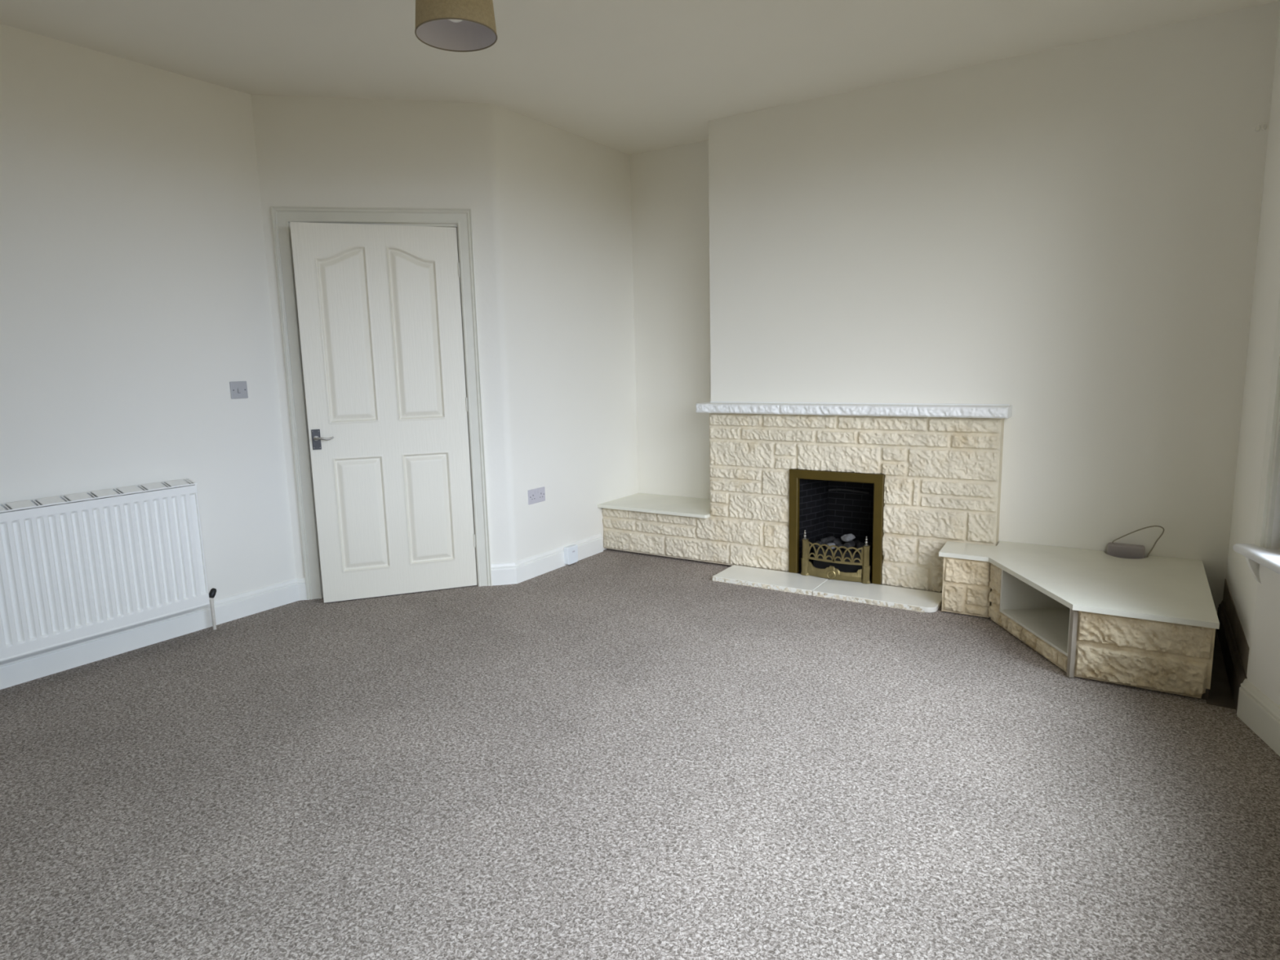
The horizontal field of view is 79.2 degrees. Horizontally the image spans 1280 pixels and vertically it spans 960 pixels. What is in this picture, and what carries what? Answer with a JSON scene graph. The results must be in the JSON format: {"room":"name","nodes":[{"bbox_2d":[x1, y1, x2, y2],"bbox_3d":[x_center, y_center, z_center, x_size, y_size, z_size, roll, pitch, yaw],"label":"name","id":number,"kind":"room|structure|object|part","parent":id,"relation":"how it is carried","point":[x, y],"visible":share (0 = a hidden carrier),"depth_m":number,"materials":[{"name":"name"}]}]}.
{"room":"living room","nodes":[
{"label":"living room","id":0,"kind":"room"},
{"bbox_2d":[0,23,296,600],"bbox_3d":[-3.046,-0.358,2.465,0.160,2.611,4.090,4,10,33],"label":"wall","id":1,"kind":"structure","parent":0,"point":[135,290],"depth_m":3.48,"materials":[{"name":"paint"}]},
{"bbox_2d":[0,478,216,662],"bbox_3d":[-2.489,0.459,3.179,0.109,0.750,1.446,4,10,33],"label":"radiator","id":2,"kind":"object","parent":1,"relation":"attached to","point":[78,566],"visible":1,"depth_m":3.33,"materials":[{"name":"metal"}]},
{"bbox_3d":[-2.521,0.405,3.159,0.014,0.570,1.372,4,10,33],"label":"panel","id":3,"kind":"part","parent":2,"relation":"part of","materials":[{"name":"metal"}]},
{"bbox_2d":[0,478,197,512],"bbox_3d":[-2.499,0.110,3.095,0.081,0.033,1.394,4,10,33],"label":"grille","id":4,"kind":"object","parent":2,"relation":"attached to","point":[66,502],"depth_m":3.33,"materials":[{"name":"metal"}]},
{"bbox_3d":[-2.121,0.301,3.717,0.076,0.590,0.007,4,10,33],"label":"panel","id":5,"kind":"part","parent":2,"relation":"part of","materials":[{"name":"metal"}]},
{"bbox_2d":[0,577,306,689],"bbox_3d":[-2.938,0.881,2.585,0.049,0.121,4.055,4,10,33],"label":"baseboard","id":6,"kind":"structure","parent":1,"relation":"attached to","point":[24,668],"depth_m":3.59,"materials":[{"name":"white wood"}]},
{"bbox_2d":[229,381,248,399],"bbox_3d":[-2.018,-0.453,3.899,0.012,0.086,0.086,4,10,33],"label":"light switch","id":7,"kind":"object","parent":1,"relation":"attached to","point":[238,389],"visible":1,"depth_m":3.89,"materials":[{"name":"grey plastic"}]},
{"bbox_2d":[250,94,518,597],"bbox_3d":[-1.345,-0.675,4.246,1.222,2.611,0.160,-3,9,-11],"label":"wall","id":8,"kind":"structure","parent":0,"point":[311,151],"depth_m":4.05,"materials":[{"name":"paint"}]},
{"bbox_2d":[270,205,492,599],"bbox_3d":[-1.378,-0.406,4.268,0.997,2.074,0.184,-3,9,-11],"label":"door frame","id":9,"kind":"structure","parent":8,"relation":"attached to","point":[282,215],"depth_m":4.14,"materials":[{"name":"beige wood"}]},
{"bbox_2d":[289,222,476,602],"bbox_3d":[-1.345,-0.346,4.170,0.819,1.974,0.146,-4,9,-19],"label":"door","id":10,"kind":"structure","parent":9,"relation":"in","point":[379,306],"depth_m":4.14,"materials":[{"name":"beige paint"}]},
{"bbox_3d":[-1.689,-0.211,4.042,0.042,0.106,0.006,-4,9,-19],"label":"handle plate","id":11,"kind":"part","parent":10,"relation":"part of","materials":[{"name":"metal"}]},
{"bbox_3d":[-1.645,-0.217,4.029,0.101,0.025,0.049,-4,9,-19],"label":"handle lever","id":12,"kind":"part","parent":10,"relation":"part of","materials":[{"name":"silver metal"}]},
{"bbox_2d":[495,105,638,560],"bbox_3d":[-0.452,-0.795,4.882,0.161,2.611,1.292,4,10,33],"label":"wall","id":13,"kind":"structure","parent":0,"point":[566,197],"depth_m":4.73,"materials":[{"name":"paint"}]},
{"bbox_2d":[527,486,545,504],"bbox_3d":[-0.610,0.092,4.581,0.011,0.086,0.148,4,10,33],"label":"outlet","id":14,"kind":"object","parent":13,"relation":"attached to","point":[537,495],"visible":1,"depth_m":4.57,"materials":[{"name":"grey plastic"}]},
{"bbox_2d":[490,533,603,585],"bbox_3d":[-0.553,0.479,4.797,0.115,0.125,0.954,4,10,33],"label":"baseboard","id":15,"kind":"structure","parent":13,"relation":"attached to","point":[518,571],"depth_m":4.62,"materials":[{"name":"white wood"}]},
{"bbox_2d":[564,544,577,564],"bbox_3d":[-0.431,0.467,4.850,0.034,0.110,0.104,4,10,33],"label":"socket","id":16,"kind":"object","parent":15,"relation":"attached to","point":[571,553],"visible":1,"depth_m":4.83,"materials":[{"name":"white plastic"}]},
{"bbox_2d":[0,548,1279,959],"bbox_3d":[-1.197,0.926,2.810,6.280,0.120,6.700,4,10,33],"label":"floor","id":17,"kind":"structure","parent":0,"point":[608,754],"depth_m":2.29,"materials":[{"name":"carpet"}]},
{"bbox_2d":[597,401,1012,592],"bbox_3d":[0.872,0.029,4.629,2.443,0.998,0.511,4,10,33],"label":"stone fireplace","id":18,"kind":"object","parent":17,"relation":"on","point":[941,464],"visible":0.94,"depth_m":4.21,"materials":[{"name":"white stone"}]},
{"bbox_2d":[788,468,884,584],"bbox_3d":[1.147,0.245,4.394,0.526,0.625,0.367,4,10,33],"label":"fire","id":19,"kind":"object","parent":18,"relation":"in","point":[823,504],"visible":1,"depth_m":4.41,"materials":[{"name":"gold metal"}]},
{"bbox_3d":[0.932,0.435,4.379,0.050,0.210,0.027,4,10,33],"label":"post","id":20,"kind":"part","parent":19,"relation":"part of","materials":[{"name":"gold metal"}]},
{"bbox_2d":[814,541,822,547],"bbox_3d":[1.019,0.369,4.426,0.045,0.036,0.047,-8,11,-36],"label":"coal","id":21,"kind":"object","parent":19,"relation":"on","point":[818,542],"visible":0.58,"depth_m":4.41,"materials":[{"name":"stone"}]},
{"bbox_2d":[820,537,829,544],"bbox_3d":[1.064,0.355,4.470,0.056,0.047,0.054,4,10,33],"label":"coal","id":22,"kind":"object","parent":19,"relation":"on","point":[824,540],"visible":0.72,"depth_m":4.45,"materials":[{"name":"stone"}]},
{"bbox_2d":[825,542,835,549],"bbox_3d":[1.075,0.374,4.383,0.064,0.037,0.058,4,10,33],"label":"coal","id":23,"kind":"object","parent":19,"relation":"on","point":[828,544],"visible":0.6,"depth_m":4.36,"materials":[{"name":"grey stone"}]},
{"bbox_2d":[826,536,835,542],"bbox_3d":[1.116,0.349,4.524,0.056,0.041,0.041,0,9,6],"label":"coal","id":24,"kind":"object","parent":19,"relation":"on","point":[831,538],"visible":0.66,"depth_m":4.51,"materials":[{"name":"stone"}]},
{"bbox_2d":[832,538,841,544],"bbox_3d":[1.132,0.360,4.439,0.053,0.044,0.047,-3,9,-12],"label":"coal","id":25,"kind":"object","parent":19,"relation":"on","point":[836,541],"visible":0.73,"depth_m":4.43,"materials":[{"name":"stone"}]},
{"bbox_2d":[835,543,843,549],"bbox_3d":[1.130,0.377,4.378,0.052,0.029,0.053,-6,10,-28],"label":"coal","id":26,"kind":"object","parent":19,"relation":"on","point":[838,544],"visible":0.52,"depth_m":4.36,"materials":[{"name":"stone"}]},
{"bbox_2d":[813,543,872,572],"bbox_3d":[1.162,0.456,4.428,0.285,0.142,0.200,4,10,33],"label":"grate","id":27,"kind":"object","parent":19,"relation":"on","point":[818,564],"depth_m":4.35,"materials":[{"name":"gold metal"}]},
{"bbox_2d":[843,542,853,550],"bbox_3d":[1.163,0.374,4.331,0.053,0.048,0.050,-2,9,-4],"label":"coal","id":28,"kind":"object","parent":19,"relation":"on","point":[846,544],"visible":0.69,"depth_m":4.32,"materials":[{"name":"stone"}]},
{"bbox_2d":[844,540,855,546],"bbox_3d":[1.196,0.363,4.404,0.047,0.046,0.073,-4,9,-17],"label":"coal","id":29,"kind":"object","parent":19,"relation":"on","point":[852,543],"visible":0.38,"depth_m":4.38,"materials":[{"name":"stone"}]},
{"bbox_2d":[840,533,855,542],"bbox_3d":[1.173,0.327,4.371,0.080,0.048,0.050,4,10,33],"label":"coal","id":30,"kind":"object","parent":29,"relation":"on","point":[847,537],"visible":1,"depth_m":4.36,"materials":[{"name":"grey stone"}]},
{"bbox_2d":[856,542,865,546],"bbox_3d":[1.251,0.371,4.362,0.055,0.041,0.057,4,10,33],"label":"coal","id":31,"kind":"object","parent":19,"relation":"on","point":[859,544],"visible":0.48,"depth_m":4.35,"materials":[{"name":"stone"}]},
{"bbox_3d":[1.223,0.457,4.193,0.050,0.210,0.027,4,10,33],"label":"post","id":32,"kind":"part","parent":19,"relation":"part of","materials":[{"name":"gold metal"}]},
{"bbox_2d":[695,401,1012,418],"bbox_3d":[1.079,-0.386,4.211,1.697,0.060,0.159,4,10,33],"label":"mantel shelf","id":33,"kind":"object","parent":18,"relation":"attached to","point":[720,409],"depth_m":4.13,"materials":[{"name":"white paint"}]},
{"bbox_2d":[711,564,942,612],"bbox_3d":[0.998,0.581,4.210,1.219,0.027,0.285,4,10,33],"label":"hearth","id":34,"kind":"object","parent":17,"relation":"on","point":[910,599],"visible":1,"depth_m":4.14,"materials":[{"name":"stone"}]},
{"bbox_2d":[938,541,1219,699],"bbox_3d":[1.827,0.548,3.395,1.066,0.305,0.968,4,10,33],"label":"tv stand","id":35,"kind":"object","parent":17,"relation":"on","point":[1151,622],"visible":1,"depth_m":3.11,"materials":[{"name":"stone"}]},
{"bbox_2d":[1106,542,1145,559],"bbox_3d":[2.273,0.361,3.626,0.149,0.122,0.049,4,10,33],"label":"cable box","id":36,"kind":"object","parent":35,"relation":"on","point":[1129,551],"visible":0.49,"depth_m":3.60,"materials":[{"name":"grey plastic"}]},
{"bbox_2d":[1111,525,1164,557],"bbox_3d":[2.302,0.287,3.583,0.199,0.170,0.019,3,10,29],"label":"cable","id":37,"kind":"object","parent":36,"relation":"attached to","point":[1158,538],"visible":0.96,"depth_m":3.56,"materials":[{"name":"grey plastic"}]},
{"bbox_2d":[1205,629,1235,709],"bbox_3d":[2.306,0.731,3.124,0.082,0.003,0.949,4,10,33],"label":"floor strip","id":38,"kind":"object","parent":17,"relation":"on","point":[1220,694],"visible":0.43,"depth_m":2.90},
{"bbox_2d":[0,0,1279,155],"bbox_3d":[-1.262,-1.772,2.392,6.280,0.120,6.700,4,10,33],"label":"ceiling","id":39,"kind":"structure","parent":0,"point":[628,77],"depth_m":3.35,"materials":[{"name":"paint"}]},
{"bbox_2d":[414,0,497,52],"bbox_3d":[-0.576,-1.553,2.389,0.251,0.343,0.251,4,10,33],"label":"pendant lamp","id":40,"kind":"object","parent":39,"relation":"hanging from","point":[451,25],"visible":1,"depth_m":2.45,"materials":[{"name":"yellow fabric"}]},
{"bbox_3d":[-0.574,-1.462,2.403,0.060,0.073,0.060,4,10,33],"label":"bulb","id":41,"kind":"part","parent":40,"relation":"part of","materials":[{"name":"white glass"}]},
{"bbox_3d":[-0.574,-1.477,2.401,0.249,0.185,0.249,4,10,33],"label":"lamp shade","id":42,"kind":"part","parent":40,"relation":"part of","materials":[{"name":"yellow fabric"}]},
{"bbox_2d":[630,139,711,498],"bbox_3d":[0.265,-0.873,5.276,0.933,2.611,0.160,4,10,33],"label":"wall","id":43,"kind":"structure","parent":0,"point":[670,203],"depth_m":5.18,"materials":[{"name":"paint"}]},
{"bbox_2d":[708,0,1279,613],"bbox_3d":[1.710,-0.733,4.145,2.730,2.611,0.510,4,10,33],"label":"wall","id":44,"kind":"structure","parent":0,"point":[1066,237],"depth_m":3.69,"materials":[{"name":"paint"}]},
{"bbox_2d":[1254,124,1260,132],"bbox_3d":[2.533,-1.444,3.175,0.019,0.030,0.005,4,10,33],"label":"cabinet filler","id":45,"kind":"object","parent":44,"relation":"attached to","point":[1257,128],"visible":1,"depth_m":3.18,"materials":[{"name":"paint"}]},
{"bbox_2d":[1261,123,1266,130],"bbox_3d":[2.551,-1.443,3.164,0.019,0.030,0.005,4,10,33],"label":"cabinet filler","id":46,"kind":"object","parent":44,"relation":"attached to","point":[1264,126],"visible":1,"depth_m":3.16,"materials":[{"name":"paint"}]},
{"bbox_2d":[1226,13,1279,679],"bbox_3d":[2.378,-0.544,2.824,0.162,2.611,1.010,4,10,33],"label":"wall","id":47,"kind":"structure","parent":0,"point":[1242,585],"depth_m":2.95,"materials":[{"name":"paint"}]},
{"bbox_2d":[1222,578,1248,675],"bbox_3d":[2.348,0.557,3.058,0.003,0.100,0.964,4,10,33],"label":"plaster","id":48,"kind":"object","parent":47,"relation":"attached to","point":[1241,641],"visible":1,"depth_m":2.98,"materials":[{"name":"paint"}]},
{"bbox_2d":[1216,600,1279,755],"bbox_3d":[1.083,1.018,1.041,0.351,0.132,5.810,4,10,33],"label":"baseboard","id":49,"kind":"structure","parent":47,"relation":"attached to","point":[1256,710],"depth_m":2.61,"materials":[{"name":"beige wood"}]},
{"bbox_2d":[1248,460,1279,706],"bbox_3d":[1.970,-0.419,2.078,0.070,2.611,0.761,1,9,15],"label":"wall","id":50,"kind":"structure","parent":0,"point":[1264,674],"depth_m":2.50,"materials":[{"name":"paint"}]},
{"bbox_2d":[1232,294,1279,599],"bbox_3d":[1.930,-0.592,2.078,0.143,2.045,0.772,1,9,15],"label":"window","id":51,"kind":"structure","parent":50,"relation":"in","point":[1263,562],"depth_m":2.48,"materials":[{"name":"grey"}]},
{"bbox_3d":[1.952,0.284,2.214,0.143,0.030,0.772,1,9,15],"label":"sill","id":52,"kind":"part","parent":51,"relation":"part of","materials":[{"name":"white paint"}]},
{"bbox_3d":[1.955,-0.664,2.052,0.087,1.895,0.734,1,9,15],"label":"frame","id":53,"kind":"part","parent":51,"relation":"part of","materials":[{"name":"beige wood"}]}
]}

